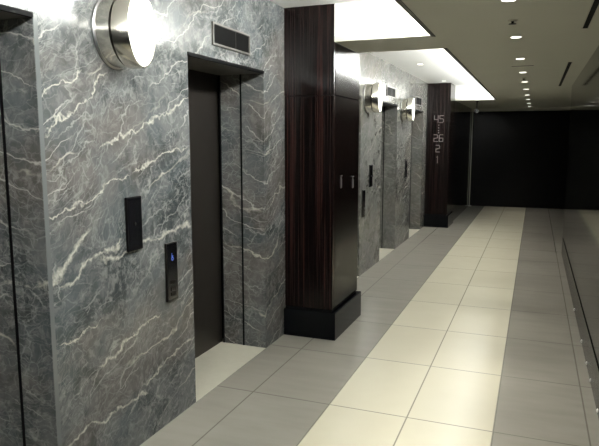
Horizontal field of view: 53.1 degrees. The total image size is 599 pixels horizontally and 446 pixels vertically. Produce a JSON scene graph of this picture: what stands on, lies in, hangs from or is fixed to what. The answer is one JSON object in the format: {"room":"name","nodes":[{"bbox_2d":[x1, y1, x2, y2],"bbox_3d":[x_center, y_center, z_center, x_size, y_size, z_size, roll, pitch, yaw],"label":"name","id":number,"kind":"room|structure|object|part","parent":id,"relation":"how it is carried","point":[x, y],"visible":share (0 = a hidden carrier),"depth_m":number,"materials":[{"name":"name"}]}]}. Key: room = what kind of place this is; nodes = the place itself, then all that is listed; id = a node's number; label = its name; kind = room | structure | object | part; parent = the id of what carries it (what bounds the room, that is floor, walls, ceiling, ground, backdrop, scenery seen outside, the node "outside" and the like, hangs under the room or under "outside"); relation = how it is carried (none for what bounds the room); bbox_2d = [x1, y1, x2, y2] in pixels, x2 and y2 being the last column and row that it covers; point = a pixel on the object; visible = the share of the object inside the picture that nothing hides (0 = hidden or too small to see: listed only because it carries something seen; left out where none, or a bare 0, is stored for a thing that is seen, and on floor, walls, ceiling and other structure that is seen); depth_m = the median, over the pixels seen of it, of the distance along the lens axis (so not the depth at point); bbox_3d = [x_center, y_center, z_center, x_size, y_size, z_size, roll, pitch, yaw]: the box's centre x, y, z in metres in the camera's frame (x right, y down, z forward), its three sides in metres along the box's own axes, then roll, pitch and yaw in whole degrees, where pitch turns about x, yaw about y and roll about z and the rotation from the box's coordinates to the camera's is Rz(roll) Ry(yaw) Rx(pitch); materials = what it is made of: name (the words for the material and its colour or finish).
{"room":"lobby","nodes":[
{"label":"lobby","id":0,"kind":"room"},
{"bbox_2d":[0,0,427,445],"bbox_3d":[0.535,-0.697,7.171,0.380,2.715,17.800,3,8,21],"label":"wall","id":1,"kind":"structure","parent":0,"point":[126,353],"depth_m":3.15,"materials":[{"name":"grey stone"}]},
{"bbox_2d":[0,4,32,445],"bbox_3d":[-1.475,0.267,2.168,0.436,2.177,1.100,3,8,21],"label":"door","id":2,"kind":"structure","parent":1,"relation":"in","point":[6,12],"depth_m":2.60,"materials":[{"name":"brown metal"}]},
{"bbox_2d":[33,14,61,445],"bbox_3d":[-1.080,0.218,2.595,0.004,2.157,0.023,3,8,21],"label":"trim","id":3,"kind":"structure","parent":1,"relation":"attached to","point":[35,23],"depth_m":2.56,"materials":[{"name":"grey stone"}]},
{"bbox_2d":[91,0,155,68],"bbox_3d":[-0.821,-0.917,2.868,0.173,0.352,0.316,3,8,21],"label":"wall sconce","id":4,"kind":"object","parent":1,"relation":"attached to","point":[123,32],"visible":1,"depth_m":2.78,"materials":[{"name":"silver metal"}]},
{"bbox_3d":[-0.894,-0.921,2.896,0.016,0.348,0.316,3,8,21],"label":"plate","id":5,"kind":"part","parent":4,"relation":"part of","materials":[{"name":"silver metal"}]},
{"bbox_2d":[125,196,142,251],"bbox_3d":[-0.858,0.003,3.115,0.018,0.280,0.124,3,8,21],"label":"indicator","id":6,"kind":"object","parent":1,"relation":"attached to","point":[133,207],"visible":1,"depth_m":3.10,"materials":[{"name":"black"}]},
{"bbox_2d":[164,241,177,301],"bbox_3d":[-0.737,0.280,3.467,0.017,0.340,0.114,3,8,21],"label":"panel","id":7,"kind":"object","parent":1,"relation":"attached to","point":[171,265],"visible":1,"depth_m":3.45,"materials":[{"name":"black metal"}]},
{"bbox_2d":[187,52,264,401],"bbox_3d":[-0.661,-0.019,4.233,0.436,2.177,1.105,3,8,21],"label":"door","id":8,"kind":"structure","parent":1,"relation":"in","point":[216,360],"depth_m":4.58,"materials":[{"name":"brown metal"}]},
{"bbox_2d":[211,21,249,54],"bbox_3d":[-0.450,-1.226,4.007,0.012,0.140,0.530,3,8,21],"label":"lantern","id":9,"kind":"object","parent":1,"relation":"attached to","point":[223,36],"visible":1,"depth_m":3.98,"materials":[{"name":"grey metal"}]},
{"bbox_2d":[362,189,364,217],"bbox_3d":[0.783,-0.236,7.326,0.017,0.340,0.114,3,8,21],"label":"panel","id":10,"kind":"object","parent":1,"relation":"attached to","point":[363,191],"visible":1,"depth_m":7.30,"materials":[{"name":"black metal"}]},
{"bbox_3d":[0.787,-0.236,7.324,0.002,0.326,0.100,3,8,21],"label":"glass","id":11,"kind":"part","parent":10,"relation":"part of","materials":[{"name":"black glass"}]},
{"bbox_2d":[369,165,372,186],"bbox_3d":[0.904,-0.595,7.587,0.018,0.280,0.124,3,8,21],"label":"indicator","id":12,"kind":"object","parent":1,"relation":"attached to","point":[370,166],"visible":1,"depth_m":7.56,"materials":[{"name":"black glass"}]},
{"bbox_2d":[363,83,382,112],"bbox_3d":[0.890,-1.502,7.212,0.173,0.352,0.316,3,8,21],"label":"wall sconce","id":13,"kind":"object","parent":1,"relation":"attached to","point":[372,94],"visible":1,"depth_m":7.11,"materials":[{"name":"silver metal"}]},
{"bbox_3d":[0.817,-1.506,7.240,0.016,0.348,0.316,3,8,21],"label":"plate","id":14,"kind":"part","parent":13,"relation":"part of","materials":[{"name":"silver metal"}]},
{"bbox_2d":[379,101,397,260],"bbox_3d":[1.074,-0.628,8.636,0.436,2.177,1.000,3,8,21],"label":"door","id":15,"kind":"structure","parent":1,"relation":"in","point":[383,252],"depth_m":8.97,"materials":[{"name":"brown metal"}]},
{"bbox_2d":[386,85,395,97],"bbox_3d":[1.285,-1.835,8.408,0.012,0.140,0.530,3,8,21],"label":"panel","id":16,"kind":"object","parent":1,"relation":"attached to","point":[390,91],"visible":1,"depth_m":8.39,"materials":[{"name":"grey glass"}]},
{"bbox_3d":[1.282,-1.835,8.410,0.003,0.116,0.506,3,8,21],"label":"dark glass","id":17,"kind":"part","parent":16,"relation":"part of","materials":[{"name":"black"}]},
{"bbox_2d":[404,160,406,177],"bbox_3d":[1.709,-0.868,9.632,0.018,0.280,0.124,3,8,21],"label":"indicator","id":18,"kind":"object","parent":1,"relation":"attached to","point":[405,160],"visible":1,"depth_m":9.60,"materials":[{"name":"black glass"}]},
{"bbox_2d":[400,98,414,120],"bbox_3d":[1.658,-1.732,9.164,0.173,0.352,0.316,3,8,21],"label":"wall sconce","id":19,"kind":"object","parent":1,"relation":"attached to","point":[407,108],"visible":1,"depth_m":9.06,"materials":[{"name":"silver metal"}]},
{"bbox_2d":[409,109,422,236],"bbox_3d":[1.849,-0.900,10.602,0.436,2.177,1.080,3,8,21],"label":"door","id":20,"kind":"structure","parent":1,"relation":"in","point":[411,231],"depth_m":11.02,"materials":[{"name":"brown metal"}]},
{"bbox_2d":[415,96,421,105],"bbox_3d":[2.063,-2.108,10.383,0.012,0.140,0.530,3,8,21],"label":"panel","id":21,"kind":"object","parent":1,"relation":"attached to","point":[418,99],"visible":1,"depth_m":10.38,"materials":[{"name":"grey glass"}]},
{"bbox_3d":[2.060,-2.108,10.384,0.003,0.116,0.506,3,8,21],"label":"dark glass","id":22,"kind":"part","parent":21,"relation":"part of","materials":[{"name":"black glass"}]},
{"bbox_2d":[218,81,222,335],"bbox_3d":[0.190,-0.715,7.304,0.240,2.715,17.800,3,8,21],"label":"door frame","id":23,"kind":"structure","parent":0,"point":[218,81],"depth_m":4.89,"materials":[{"name":"black metal"}]},
{"bbox_2d":[140,206,598,445],"bbox_3d":[2.821,0.815,6.587,5.810,0.120,18.000,3,8,21],"label":"floor","id":24,"kind":"structure","parent":0,"point":[465,333],"depth_m":4.51,"materials":[{"name":"tile"}]},
{"bbox_2d":[284,4,360,340],"bbox_3d":[0.225,-0.418,5.240,0.458,2.693,0.800,3,8,21],"label":"wooden column","id":25,"kind":"structure","parent":24,"relation":"on","point":[322,75],"depth_m":4.94,"materials":[{"name":"brown wood"}]},
{"bbox_3d":[0.209,-1.413,5.109,0.423,0.687,0.740,3,8,21],"label":"panel","id":26,"kind":"part","parent":25,"relation":"part of","materials":[{"name":"brown wood"}]},
{"bbox_2d":[424,83,455,227],"bbox_3d":[2.731,-1.298,11.597,0.458,2.693,0.740,3,8,21],"label":"wooden column","id":27,"kind":"structure","parent":24,"relation":"on","point":[441,96],"depth_m":11.31,"materials":[{"name":"brown wood"}]},
{"bbox_3d":[2.715,-2.292,11.466,0.423,0.687,0.680,3,8,21],"label":"panel","id":28,"kind":"part","parent":27,"relation":"part of","materials":[{"name":"brown wood"}]},
{"bbox_2d":[468,112,472,205],"bbox_3d":[4.272,-1.618,14.944,0.090,2.410,0.090,3,8,21],"label":"metal post","id":29,"kind":"object","parent":24,"relation":"on","point":[472,112],"visible":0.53,"depth_m":14.95,"materials":[{"name":"grey metal"}]},
{"bbox_2d":[269,0,598,108],"bbox_3d":[3.138,-1.776,6.104,5.130,0.325,18.000,3,8,21],"label":"ceiling","id":30,"kind":"structure","parent":0,"point":[476,32],"depth_m":4.68,"materials":[{"name":"paint"}]},
{"bbox_2d":[395,0,496,99],"bbox_3d":[1.251,-1.468,5.091,0.028,0.006,13.680,3,8,21],"label":"trim","id":31,"kind":"structure","parent":30,"relation":"attached to","point":[399,2],"depth_m":4.21,"materials":[{"name":"grey metal"}]},
{"bbox_2d":[474,101,478,112],"bbox_3d":[3.502,-2.290,11.845,0.090,0.230,0.148,3,8,21],"label":"security camera","id":32,"kind":"object","parent":30,"relation":"attached to","point":[476,110],"visible":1,"depth_m":11.81,"materials":[{"name":"black"}]},
{"bbox_2d":[498,0,517,1],"bbox_3d":[1.145,-1.220,3.282,0.110,0.003,0.110,3,8,21],"label":"recessed light","id":33,"kind":"object","parent":30,"relation":"in","point":[498,0],"visible":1,"depth_m":3.29,"materials":[{"name":"white"}]},
{"bbox_2d":[507,19,517,24],"bbox_3d":[1.363,-1.284,3.837,0.064,0.027,0.064,3,8,21],"label":"sprinkler","id":34,"kind":"object","parent":30,"relation":"attached to","point":[512,21],"visible":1,"depth_m":3.82,"materials":[{"name":"beige"}]},
{"bbox_2d":[508,36,523,38],"bbox_3d":[1.614,-1.384,4.472,0.110,0.003,0.110,3,8,21],"label":"recessed light","id":35,"kind":"object","parent":30,"relation":"in","point":[512,37],"visible":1,"depth_m":4.47,"materials":[{"name":"white"}]},
{"bbox_2d":[558,62,572,85],"bbox_3d":[3.179,-1.763,7.211,0.046,0.003,2.850,3,8,21],"label":"ceiling vent","id":36,"kind":"object","parent":30,"relation":"in","point":[569,64],"visible":1,"depth_m":6.80,"materials":[{"name":"black metal"}]},
{"bbox_2d":[581,0,598,28],"bbox_3d":[1.753,-1.263,3.594,0.046,0.003,1.150,3,8,21],"label":"ceiling vent","id":37,"kind":"object","parent":30,"relation":"in","point":[594,6],"visible":1,"depth_m":3.64,"materials":[{"name":"black metal"}]},
{"bbox_2d":[451,101,471,220],"bbox_3d":[3.492,-1.432,13.599,0.425,2.410,3.598,3,8,21],"label":"wall","id":38,"kind":"structure","parent":0,"point":[462,125],"depth_m":13.19,"materials":[{"name":"black paint"}]},
{"bbox_2d":[470,110,569,208],"bbox_3d":[6.521,-1.529,14.298,4.705,2.410,0.120,3,8,21],"label":"wall","id":39,"kind":"structure","parent":0,"point":[519,158],"depth_m":14.67,"materials":[{"name":"black"}]},
{"bbox_2d":[472,107,570,111],"bbox_3d":[6.407,-2.668,13.984,4.605,0.064,0.249,3,8,21],"label":"trim","id":40,"kind":"structure","parent":39,"relation":"attached to","point":[539,108],"depth_m":14.27,"materials":[{"name":"paint"}]},
{"bbox_2d":[563,46,598,362],"bbox_3d":[1.825,-0.143,3.325,0.120,2.148,11.500,3,8,21],"label":"wall","id":41,"kind":"structure","parent":0,"point":[581,208],"depth_m":5.43,"materials":[{"name":"clear glass"}]},
{"bbox_2d":[561,237,598,418],"bbox_3d":[1.808,1.064,3.482,0.104,0.238,11.470,3,8,21],"label":"baseboard","id":42,"kind":"structure","parent":41,"relation":"attached to","point":[587,344],"depth_m":4.76,"materials":[{"name":"black"}]}
]}

